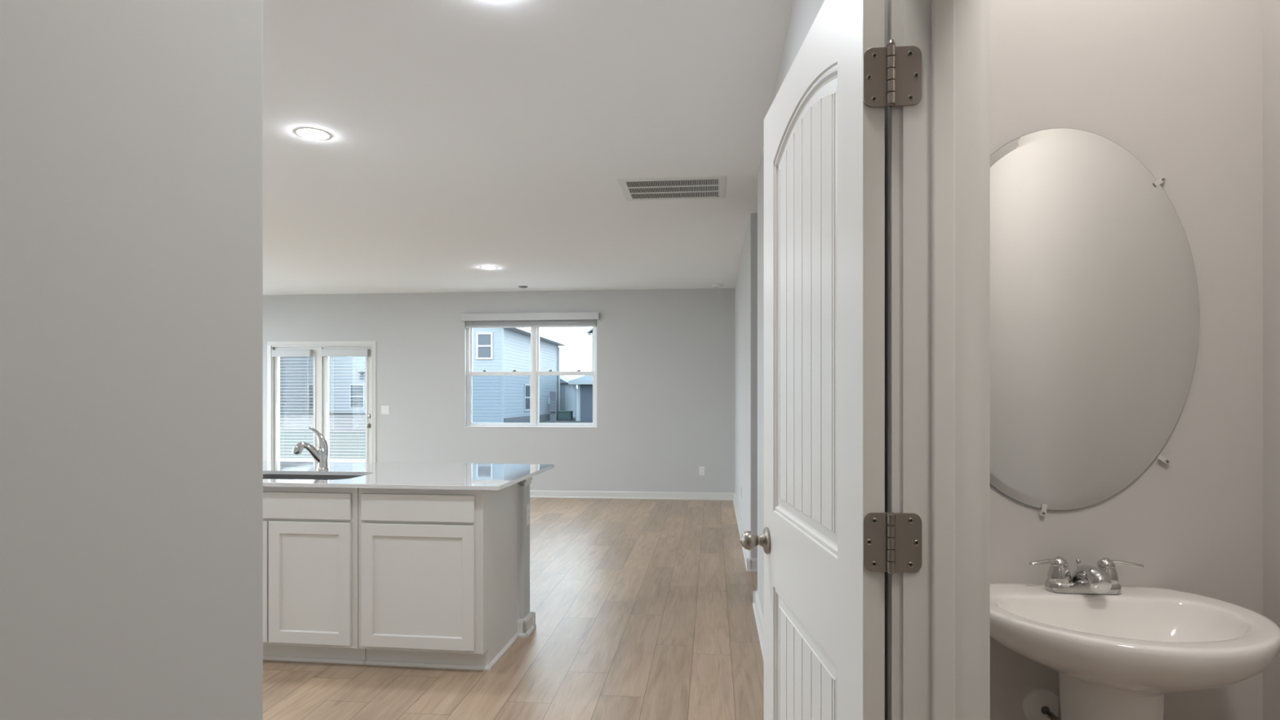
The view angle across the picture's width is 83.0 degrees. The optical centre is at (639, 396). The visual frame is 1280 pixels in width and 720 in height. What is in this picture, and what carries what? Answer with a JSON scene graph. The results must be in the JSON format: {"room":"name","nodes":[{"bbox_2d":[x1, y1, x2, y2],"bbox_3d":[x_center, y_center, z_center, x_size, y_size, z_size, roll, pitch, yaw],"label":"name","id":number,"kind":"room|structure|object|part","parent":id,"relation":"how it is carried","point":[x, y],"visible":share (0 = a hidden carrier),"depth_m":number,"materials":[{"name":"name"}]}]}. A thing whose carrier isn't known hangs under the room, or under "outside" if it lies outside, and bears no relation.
{"room":"hallway","nodes":[
{"label":"hallway","id":0,"kind":"room"},
{"bbox_2d":[0,0,262,719],"bbox_3d":[-0.875,-0.036,-0.102,0.120,2.741,2.822,0,0,6],"label":"wall","id":1,"kind":"structure","parent":0,"point":[131,131],"depth_m":1.00,"materials":[{"name":"grey paint"}]},
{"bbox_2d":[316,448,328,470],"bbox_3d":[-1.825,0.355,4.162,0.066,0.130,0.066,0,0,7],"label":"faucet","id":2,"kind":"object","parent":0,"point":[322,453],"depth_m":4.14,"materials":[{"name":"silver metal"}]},
{"bbox_2d":[262,288,734,492],"bbox_3d":[-1.590,-0.036,9.707,9.500,2.741,0.140,0,0,6],"label":"wall","id":3,"kind":"structure","parent":0,"point":[665,357],"depth_m":9.55,"materials":[{"name":"grey paint"}]},
{"bbox_2d":[271,349,313,461],"bbox_3d":[-4.775,0.194,9.950,0.583,1.680,0.075,0,0,6],"label":"door blind","id":4,"kind":"object","parent":3,"relation":"attached to","point":[290,353],"visible":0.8,"depth_m":9.92,"materials":[{"name":"grey plastic"}]},
{"bbox_3d":[-4.579,0.233,9.905,0.002,1.567,0.002,0,0,6],"label":"ladder cord","id":5,"kind":"part","parent":4,"relation":"part of","materials":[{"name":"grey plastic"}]},
{"bbox_2d":[266,340,376,462],"bbox_3d":[-4.363,0.284,9.965,1.568,2.099,0.169,0,0,6],"label":"door","id":6,"kind":"structure","parent":3,"relation":"in","point":[321,419],"depth_m":9.95,"materials":[{"name":"white paint"}]},
{"bbox_3d":[-4.752,0.257,9.981,0.575,1.707,0.010,0,0,6],"label":"lite frame","id":7,"kind":"part","parent":6,"relation":"part of","materials":[{"name":"white plastic"}]},
{"bbox_3d":[-4.717,0.312,10.005,0.697,1.993,0.044,0,0,6],"label":"panel","id":8,"kind":"part","parent":6,"relation":"part of","materials":[{"name":"white paint"}]},
{"bbox_3d":[-4.013,0.312,9.934,0.707,1.993,0.044,0,0,6],"label":"panel","id":9,"kind":"part","parent":6,"relation":"part of","materials":[{"name":"white paint"}]},
{"bbox_3d":[-4.019,0.257,9.907,0.602,1.707,0.010,0,0,6],"label":"lite frame","id":10,"kind":"part","parent":6,"relation":"part of","materials":[{"name":"white plastic"}]},
{"bbox_2d":[320,349,369,462],"bbox_3d":[-4.022,0.194,9.874,0.665,1.680,0.075,0,0,6],"label":"door blind","id":11,"kind":"object","parent":3,"relation":"attached to","point":[324,353],"visible":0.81,"depth_m":9.86,"materials":[{"name":"grey plastic"}]},
{"bbox_3d":[-4.205,0.233,9.918,0.002,1.567,0.002,0,0,6],"label":"ladder cord","id":12,"kind":"part","parent":11,"relation":"part of","materials":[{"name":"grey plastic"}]},
{"bbox_2d":[381,405,389,413],"bbox_3d":[-3.458,0.178,9.818,0.116,0.116,0.012,0,0,6],"label":"light switch","id":13,"kind":"object","parent":3,"relation":"attached to","point":[384,409],"visible":1,"depth_m":9.82,"materials":[{"name":"white plastic"}]},
{"bbox_2d":[460,311,599,328],"bbox_3d":[-1.461,-0.913,9.619,1.863,0.395,0.126,0,0,6],"label":"window blind","id":14,"kind":"object","parent":3,"relation":"attached to","point":[581,319],"visible":1,"depth_m":9.60,"materials":[{"name":"grey"}]},
{"bbox_3d":[-1.457,-0.941,9.655,1.767,0.026,0.054,0,0,6],"label":"rail","id":15,"kind":"part","parent":14,"relation":"part of","materials":[{"name":"grey plastic"}]},
{"bbox_2d":[465,326,596,427],"bbox_3d":[-1.453,-0.328,9.688,1.791,1.476,0.140,0,0,6],"label":"window","id":16,"kind":"structure","parent":3,"relation":"in","point":[535,372],"depth_m":9.69,"materials":[{"name":"white plastic"}]},
{"bbox_3d":[-1.875,0.018,9.752,0.864,0.721,0.027,0,0,6],"label":"sash","id":17,"kind":"part","parent":16,"relation":"part of","materials":[{"name":"white plastic"}]},
{"bbox_3d":[-1.872,-0.665,9.780,0.864,0.742,0.026,0,0,6],"label":"sash","id":18,"kind":"part","parent":16,"relation":"part of","materials":[{"name":"clear glass"}]},
{"bbox_3d":[-1.457,0.404,9.653,1.791,0.013,0.070,0,0,6],"label":"sill","id":19,"kind":"part","parent":16,"relation":"part of","materials":[{"name":"white paint"}]},
{"bbox_3d":[-0.991,0.018,9.664,0.791,0.721,0.027,0,0,6],"label":"sash","id":20,"kind":"part","parent":16,"relation":"part of","materials":[{"name":"white plastic"}]},
{"bbox_3d":[-0.989,-0.665,9.692,0.791,0.742,0.026,0,0,6],"label":"sash","id":21,"kind":"part","parent":16,"relation":"part of","materials":[{"name":"clear glass"}]},
{"bbox_2d":[529,489,734,500],"bbox_3d":[-2.548,1.286,9.718,7.590,0.095,0.029,0,0,6],"label":"baseboard","id":22,"kind":"structure","parent":3,"relation":"attached to","point":[533,493],"depth_m":9.47,"materials":[{"name":"white paint"}]},
{"bbox_2d":[698,466,704,475],"bbox_3d":[0.804,0.962,9.392,0.072,0.116,0.010,0,0,6],"label":"wall outlet","id":23,"kind":"object","parent":3,"relation":"attached to","point":[701,468],"visible":1,"depth_m":9.39,"materials":[{"name":"white plastic"}]},
{"bbox_2d":[262,497,764,719],"bbox_3d":[-2.146,1.384,4.160,9.740,0.100,11.290,0,0,6],"label":"floor","id":24,"kind":"structure","parent":0,"point":[643,608],"depth_m":3.83,"materials":[{"name":"brown wood"}]},
{"bbox_2d":[262,486,365,664],"bbox_3d":[-1.807,0.887,3.875,0.920,0.894,0.595,0,0,7],"label":"base cabinet","id":25,"kind":"object","parent":24,"relation":"on","point":[310,535],"visible":0.51,"depth_m":3.56,"materials":[{"name":"white paint"}]},
{"bbox_3d":[-2.058,0.916,3.616,0.424,0.600,0.019,0,0,7],"label":"cabinet door","id":26,"kind":"part","parent":25,"relation":"part of","materials":[{"name":"white paint"}]},
{"bbox_3d":[-1.842,0.537,3.590,0.860,0.130,0.019,0,0,7],"label":"drawer","id":27,"kind":"part","parent":25,"relation":"part of","materials":[{"name":"white paint"}]},
{"bbox_3d":[-1.627,0.916,3.564,0.428,0.600,0.019,0,0,7],"label":"cabinet door","id":28,"kind":"part","parent":25,"relation":"part of","materials":[{"name":"white paint"}]},
{"bbox_3d":[-1.832,1.325,3.666,0.920,0.018,0.016,0,0,7],"label":"shoe moulding","id":29,"kind":"part","parent":25,"relation":"part of","materials":[{"name":"white paint"}]},
{"bbox_2d":[262,461,554,490],"bbox_3d":[-1.755,0.430,4.093,2.330,0.020,1.100,0,0,7],"label":"countertop","id":30,"kind":"structure","parent":25,"relation":"on","point":[445,476],"depth_m":3.99,"materials":[{"name":"white stone"}]},
{"bbox_2d":[292,426,328,470],"bbox_3d":[-1.883,0.297,4.135,0.193,0.247,0.066,0,0,-25],"label":"kitchen faucet","id":31,"kind":"object","parent":30,"relation":"on","point":[320,455],"visible":1,"depth_m":4.14,"materials":[{"name":"silver metal"}]},
{"bbox_3d":[-1.863,0.330,4.145,0.116,0.135,0.044,0,0,-25],"label":"spout","id":32,"kind":"part","parent":31,"relation":"part of","materials":[{"name":"silver metal"}]},
{"bbox_3d":[-1.848,0.242,4.163,0.106,0.137,0.040,0,0,2],"label":"lever handle","id":33,"kind":"part","parent":31,"relation":"part of","materials":[{"name":"silver metal"}]},
{"bbox_2d":[262,474,364,493],"bbox_3d":[-1.845,0.538,3.887,0.762,0.194,0.410,0,0,7],"label":"sink","id":34,"kind":"object","parent":30,"relation":"in","point":[264,476],"visible":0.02,"depth_m":4.09,"materials":[{"name":"grey metal"}]},
{"bbox_2d":[358,482,519,670],"bbox_3d":[-1.025,0.887,3.780,0.648,0.894,0.594,0,0,7],"label":"base cabinet","id":35,"kind":"object","parent":24,"relation":"on","point":[437,568],"visible":0.88,"depth_m":3.51,"materials":[{"name":"white paint"}]},
{"bbox_3d":[-1.075,0.537,3.497,0.570,0.130,0.019,0,0,7],"label":"drawer","id":36,"kind":"part","parent":35,"relation":"part of","materials":[{"name":"white paint"}]},
{"bbox_3d":[-1.075,0.916,3.497,0.570,0.600,0.019,0,0,7],"label":"cabinet door","id":37,"kind":"part","parent":35,"relation":"part of","materials":[{"name":"white paint"}]},
{"bbox_3d":[-1.072,0.837,3.515,0.618,0.794,0.018,0,0,7],"label":"frame","id":38,"kind":"part","parent":35,"relation":"part of","materials":[{"name":"white paint"}]},
{"bbox_3d":[-1.050,1.325,3.571,0.648,0.018,0.016,0,0,7],"label":"shoe moulding","id":39,"kind":"part","parent":35,"relation":"part of","materials":[{"name":"white paint"}]},
{"bbox_3d":[-0.718,0.887,3.753,0.028,0.894,0.575,0,0,7],"label":"panel","id":40,"kind":"part","parent":35,"relation":"part of","materials":[{"name":"white paint"}]},
{"bbox_2d":[517,476,536,637],"bbox_3d":[-1.748,0.887,4.236,2.289,0.894,0.183,0,0,7],"label":"wall","id":41,"kind":"structure","parent":24,"relation":"on","point":[526,624],"depth_m":4.04,"materials":[{"name":"grey paint"}]},
{"bbox_3d":[-1.756,0.469,4.243,2.272,0.059,0.137,0,0,7],"label":"cap moulding","id":42,"kind":"part","parent":41,"relation":"part of","materials":[{"name":"white paint"}]},
{"bbox_3d":[-1.739,1.286,4.234,2.269,0.095,0.183,0,0,7],"label":"baseboard","id":43,"kind":"part","parent":41,"relation":"part of","materials":[{"name":"white paint"}]},
{"bbox_2d":[525,503,529,525],"bbox_3d":[-0.635,0.669,4.113,0.010,0.116,0.072,0,0,7],"label":"wall outlet","id":44,"kind":"object","parent":41,"relation":"attached to","point":[527,506],"visible":1,"depth_m":4.09,"materials":[{"name":"white plastic"}]},
{"bbox_2d":[990,582,1279,719],"bbox_3d":[1.003,0.891,1.506,0.574,0.886,0.466,0,0,6],"label":"pedestal sink","id":45,"kind":"object","parent":24,"relation":"on","point":[1114,656],"visible":0.97,"depth_m":1.46,"materials":[{"name":"white ceramic"}]},
{"bbox_2d":[1028,556,1144,594],"bbox_3d":[1.023,0.410,1.644,0.250,0.078,0.122,0,0,6],"label":"bathroom faucet","id":46,"kind":"object","parent":45,"relation":"on","point":[1102,579],"visible":1,"depth_m":1.65,"materials":[{"name":"silver metal"}]},
{"bbox_3d":[0.948,0.381,1.675,0.093,0.021,0.037,0,0,-14],"label":"lever","id":47,"kind":"part","parent":46,"relation":"part of","materials":[{"name":"silver metal"}]},
{"bbox_3d":[0.975,0.410,1.682,0.049,0.039,0.049,0,0,6],"label":"handle","id":48,"kind":"part","parent":46,"relation":"part of","materials":[{"name":"silver metal"}]},
{"bbox_3d":[1.028,0.405,1.697,0.010,0.048,0.010,0,0,6],"label":"lift rod","id":49,"kind":"part","parent":46,"relation":"part of","materials":[{"name":"silver metal"}]},
{"bbox_3d":[1.026,0.437,1.677,0.163,0.022,0.057,0,0,6],"label":"plate","id":50,"kind":"part","parent":46,"relation":"part of","materials":[{"name":"silver metal"}]},
{"bbox_3d":[1.023,0.414,1.643,0.050,0.065,0.119,0,0,6],"label":"spout","id":51,"kind":"part","parent":46,"relation":"part of","materials":[{"name":"silver metal"}]},
{"bbox_3d":[1.078,0.410,1.672,0.049,0.039,0.049,0,0,6],"label":"handle","id":52,"kind":"part","parent":46,"relation":"part of","materials":[{"name":"silver metal"}]},
{"bbox_3d":[1.103,0.381,1.660,0.093,0.021,0.037,0,0,25],"label":"lever","id":53,"kind":"part","parent":46,"relation":"part of","materials":[{"name":"silver metal"}]},
{"bbox_2d":[262,0,793,295],"bbox_3d":[-2.146,-1.457,4.160,9.740,0.100,11.290,0,0,6],"label":"ceiling","id":54,"kind":"structure","parent":0,"point":[467,135],"depth_m":3.92,"materials":[{"name":"white paint"}]},
{"bbox_2d":[295,128,330,139],"bbox_3d":[-1.748,-1.401,3.867,0.172,0.012,0.172,0,0,6],"label":"recessed light","id":55,"kind":"object","parent":54,"relation":"in","point":[309,133],"visible":1,"depth_m":3.84,"materials":[{"name":"white plastic"}]},
{"bbox_2d":[480,266,496,269],"bbox_3d":[-1.645,-1.401,7.864,0.172,0.012,0.172,0,0,6],"label":"recessed light","id":56,"kind":"object","parent":54,"relation":"in","point":[482,267],"visible":1,"depth_m":7.84,"materials":[{"name":"white plastic"}]},
{"bbox_2d":[518,285,527,288],"bbox_3d":[-1.487,-1.397,9.197,0.116,0.020,0.116,0,0,6],"label":"sprinkler cover","id":57,"kind":"object","parent":54,"relation":"attached to","point":[520,286],"visible":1,"depth_m":9.16,"materials":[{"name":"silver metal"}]},
{"bbox_2d":[617,176,726,200],"bbox_3d":[0.227,-1.403,4.895,0.704,0.008,0.510,0,0,6],"label":"ceiling vent","id":58,"kind":"object","parent":54,"relation":"in","point":[704,187],"visible":1,"depth_m":4.87,"materials":[{"name":"white plastic"}]},
{"bbox_2d":[711,283,723,288],"bbox_3d":[0.971,-1.387,9.048,0.136,0.040,0.136,0,0,6],"label":"smoke detector","id":59,"kind":"object","parent":54,"relation":"attached to","point":[717,285],"visible":1,"depth_m":9.00,"materials":[{"name":"white plastic"}]},
{"bbox_2d":[734,0,887,719],"bbox_3d":[1.627,-0.036,3.772,1.915,2.741,11.030,0,0,6],"label":"wall","id":60,"kind":"structure","parent":0,"point":[746,286],"depth_m":5.54,"materials":[{"name":"grey paint"}]},
{"bbox_2d":[733,493,757,572],"bbox_3d":[1.973,1.286,7.340,1.939,0.095,3.859,0,0,6],"label":"baseboard","id":61,"kind":"structure","parent":60,"relation":"attached to","point":[751,564],"depth_m":6.04,"materials":[{"name":"white paint"}]},
{"bbox_2d":[752,590,764,662],"bbox_3d":[1.516,1.286,2.812,1.944,0.095,3.499,0,0,6],"label":"baseboard","id":62,"kind":"structure","parent":60,"relation":"attached to","point":[758,615],"depth_m":4.18,"materials":[{"name":"white paint"}]},
{"bbox_2d":[739,0,921,719],"bbox_3d":[0.377,0.305,1.470,0.173,2.034,0.786,0,0,-7],"label":"door","id":63,"kind":"structure","parent":60,"relation":"in","point":[828,541],"depth_m":1.29,"materials":[{"name":"white paint"}]},
{"bbox_3d":[0.308,0.358,1.803,0.022,0.066,0.066,0,0,-1],"label":"knob","id":64,"kind":"part","parent":63,"relation":"part of","materials":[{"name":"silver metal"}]},
{"bbox_3d":[0.400,0.218,1.084,0.043,0.089,0.003,0,0,6],"label":"jamb plate","id":65,"kind":"part","parent":63,"relation":"part of","materials":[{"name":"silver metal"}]},
{"bbox_3d":[0.400,-0.481,1.084,0.043,0.089,0.003,0,0,6],"label":"jamb plate","id":66,"kind":"part","parent":63,"relation":"part of","materials":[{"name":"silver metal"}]},
{"bbox_2d":[887,0,990,719],"bbox_3d":[0.413,0.279,0.704,0.143,2.110,0.889,0,0,6],"label":"door frame","id":67,"kind":"structure","parent":60,"relation":"attached to","point":[916,14],"depth_m":1.08,"materials":[{"name":"white paint"}]},
{"bbox_2d":[931,0,955,719],"bbox_3d":[0.413,0.312,0.704,0.032,2.044,0.757,0,0,6],"label":"door frame","id":68,"kind":"structure","parent":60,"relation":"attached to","point":[943,11],"depth_m":1.07,"materials":[{"name":"white paint"}]},
{"bbox_2d":[990,0,1262,719],"bbox_3d":[1.083,-0.036,1.794,1.003,2.741,0.120,0,0,6],"label":"wall","id":69,"kind":"structure","parent":0,"point":[1177,85],"depth_m":1.71,"materials":[{"name":"grey paint"}]},
{"bbox_2d":[1022,688,1060,719],"bbox_3d":[0.967,0.706,1.705,0.092,0.178,0.080,0,0,6],"label":"escutcheon plate","id":70,"kind":"object","parent":69,"relation":"attached to","point":[1034,700],"visible":0.73,"depth_m":1.73,"materials":[{"name":"white plastic"}]},
{"bbox_2d":[990,128,1199,516],"bbox_3d":[1.004,-0.179,1.734,0.631,0.931,0.015,0,0,6],"label":"oval mirror","id":71,"kind":"object","parent":69,"relation":"attached to","point":[1095,300],"visible":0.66,"depth_m":1.73,"materials":[{"name":"white mirror"}]},
{"bbox_2d":[1262,0,1279,719],"bbox_3d":[1.367,-0.036,0.181,0.116,2.741,3.033,0,0,6],"label":"wall","id":72,"kind":"structure","parent":0,"point":[1271,8],"depth_m":1.67,"materials":[{"name":"grey paint"}]},
{"label":"outside","id":73,"kind":"structure","parent":0,"visible":0},
{"bbox_2d":[280,431,365,458],"bbox_3d":[-14.102,1.609,9.705,90.000,0.290,40.500,0,0,6],"label":"lawn","id":74,"kind":"structure","parent":73,"point":[342,445],"depth_m":22.23,"materials":[{"name":"white"}]},
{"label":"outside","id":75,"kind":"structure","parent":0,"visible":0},
{"bbox_2d":[280,457,365,462],"bbox_3d":[-4.142,1.554,8.807,16.000,0.200,15.700,0,0,6],"label":"patio","id":76,"kind":"structure","parent":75,"point":[288,459],"depth_m":16.66,"materials":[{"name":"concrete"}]},
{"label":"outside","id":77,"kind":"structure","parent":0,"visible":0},
{"bbox_2d":[280,413,592,432],"bbox_3d":[-21.446,1.556,86.823,180.000,0.195,111.500,0,0,6],"label":"soil","id":78,"kind":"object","parent":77,"point":[357,424],"depth_m":41.25,"materials":[{"name":"white"}]},
{"bbox_2d":[280,356,308,415],"bbox_3d":[-32.050,-3.386,58.489,9.650,9.680,4.600,0,0,6],"label":"neighbor house","id":79,"kind":"structure","parent":78,"relation":"on","point":[287,363],"depth_m":58.00,"materials":[{"name":"grey"}]},
{"bbox_3d":[-27.608,-1.806,60.019,0.085,6.520,0.130,0,0,6],"label":"corner trim","id":80,"kind":"part","parent":79,"relation":"part of","materials":[{"name":"white"}]},
{"bbox_2d":[308,355,365,413],"bbox_3d":[-22.578,-3.486,66.509,12.100,9.880,12.750,0,0,6],"label":"neighbor house","id":81,"kind":"structure","parent":78,"relation":"on","point":[348,377],"depth_m":60.76,"materials":[{"name":"white"}]},
{"bbox_3d":[-27.597,0.009,61.050,0.700,1.950,0.055,0,0,6],"label":"pane","id":82,"kind":"part","parent":81,"relation":"part of","materials":[{"name":"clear glass"}]},
{"bbox_3d":[-23.727,-0.041,60.662,1.120,1.850,0.055,0,0,6],"label":"pane","id":83,"kind":"part","parent":81,"relation":"part of","materials":[{"name":"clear glass"}]},
{"bbox_2d":[472,327,576,422],"bbox_3d":[-8.969,-1.661,44.115,7.650,6.230,17.600,0,0,6],"label":"neighbor house","id":84,"kind":"structure","parent":78,"relation":"on","point":[495,398],"depth_m":36.90,"materials":[{"name":"blue"}]},
{"bbox_3d":[-7.609,-2.496,35.428,0.650,1.140,0.055,0,0,6],"label":"pane","id":85,"kind":"part","parent":84,"relation":"part of","materials":[{"name":"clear glass"}]},
{"bbox_3d":[-6.717,-1.056,35.379,0.135,5.020,0.135,0,0,6],"label":"corner trim","id":86,"kind":"part","parent":84,"relation":"part of","materials":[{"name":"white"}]},
{"bbox_3d":[-6.211,0.034,40.019,0.055,1.300,1.400,0,0,6],"label":"pane","id":87,"kind":"part","parent":84,"relation":"part of","materials":[{"name":"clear glass"}]},
{"bbox_3d":[-5.441,-1.056,47.846,0.085,5.020,0.130,0,0,6],"label":"corner trim","id":88,"kind":"part","parent":84,"relation":"part of","materials":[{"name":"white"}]},
{"bbox_2d":[550,391,556,422],"bbox_3d":[-4.011,0.599,33.517,0.310,1.720,0.300,0,0,6],"label":"post","id":89,"kind":"object","parent":78,"relation":"on","point":[553,393],"visible":0.79,"depth_m":33.46,"materials":[{"name":"grey"}]},
{"bbox_2d":[557,410,573,419],"bbox_3d":[-4.814,1.179,46.713,0.900,0.560,0.760,0,0,6],"label":"utility box","id":90,"kind":"object","parent":78,"relation":"on","point":[562,415],"visible":0.98,"depth_m":46.37,"materials":[{"name":"teal paint"}]},
{"bbox_3d":[-4.814,0.939,46.713,0.900,0.080,0.760,0,0,6],"label":"lid","id":91,"kind":"part","parent":90,"relation":"part of","materials":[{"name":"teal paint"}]},
{"bbox_2d":[568,375,592,421],"bbox_3d":[-1.207,-0.281,46.352,5.450,3.470,7.000,0,0,6],"label":"garage","id":92,"kind":"structure","parent":78,"relation":"on","point":[584,391],"depth_m":43.53,"materials":[{"name":"blue wood"}]},
{"bbox_3d":[-3.677,0.354,43.614,0.160,2.200,0.140,0,0,6],"label":"corner trim","id":93,"kind":"part","parent":92,"relation":"part of","materials":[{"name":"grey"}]},
{"bbox_2d":[586,327,593,371],"bbox_3d":[0.639,-3.786,68.528,9.500,10.480,12.100,0,0,6],"label":"neighbor house","id":94,"kind":"structure","parent":78,"relation":"on","point":[590,332],"depth_m":63.04,"materials":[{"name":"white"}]},
{"bbox_3d":[-4.078,-2.206,63.255,0.135,7.320,0.135,0,0,6],"label":"corner trim","id":95,"kind":"part","parent":94,"relation":"part of","materials":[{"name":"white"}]}
]}

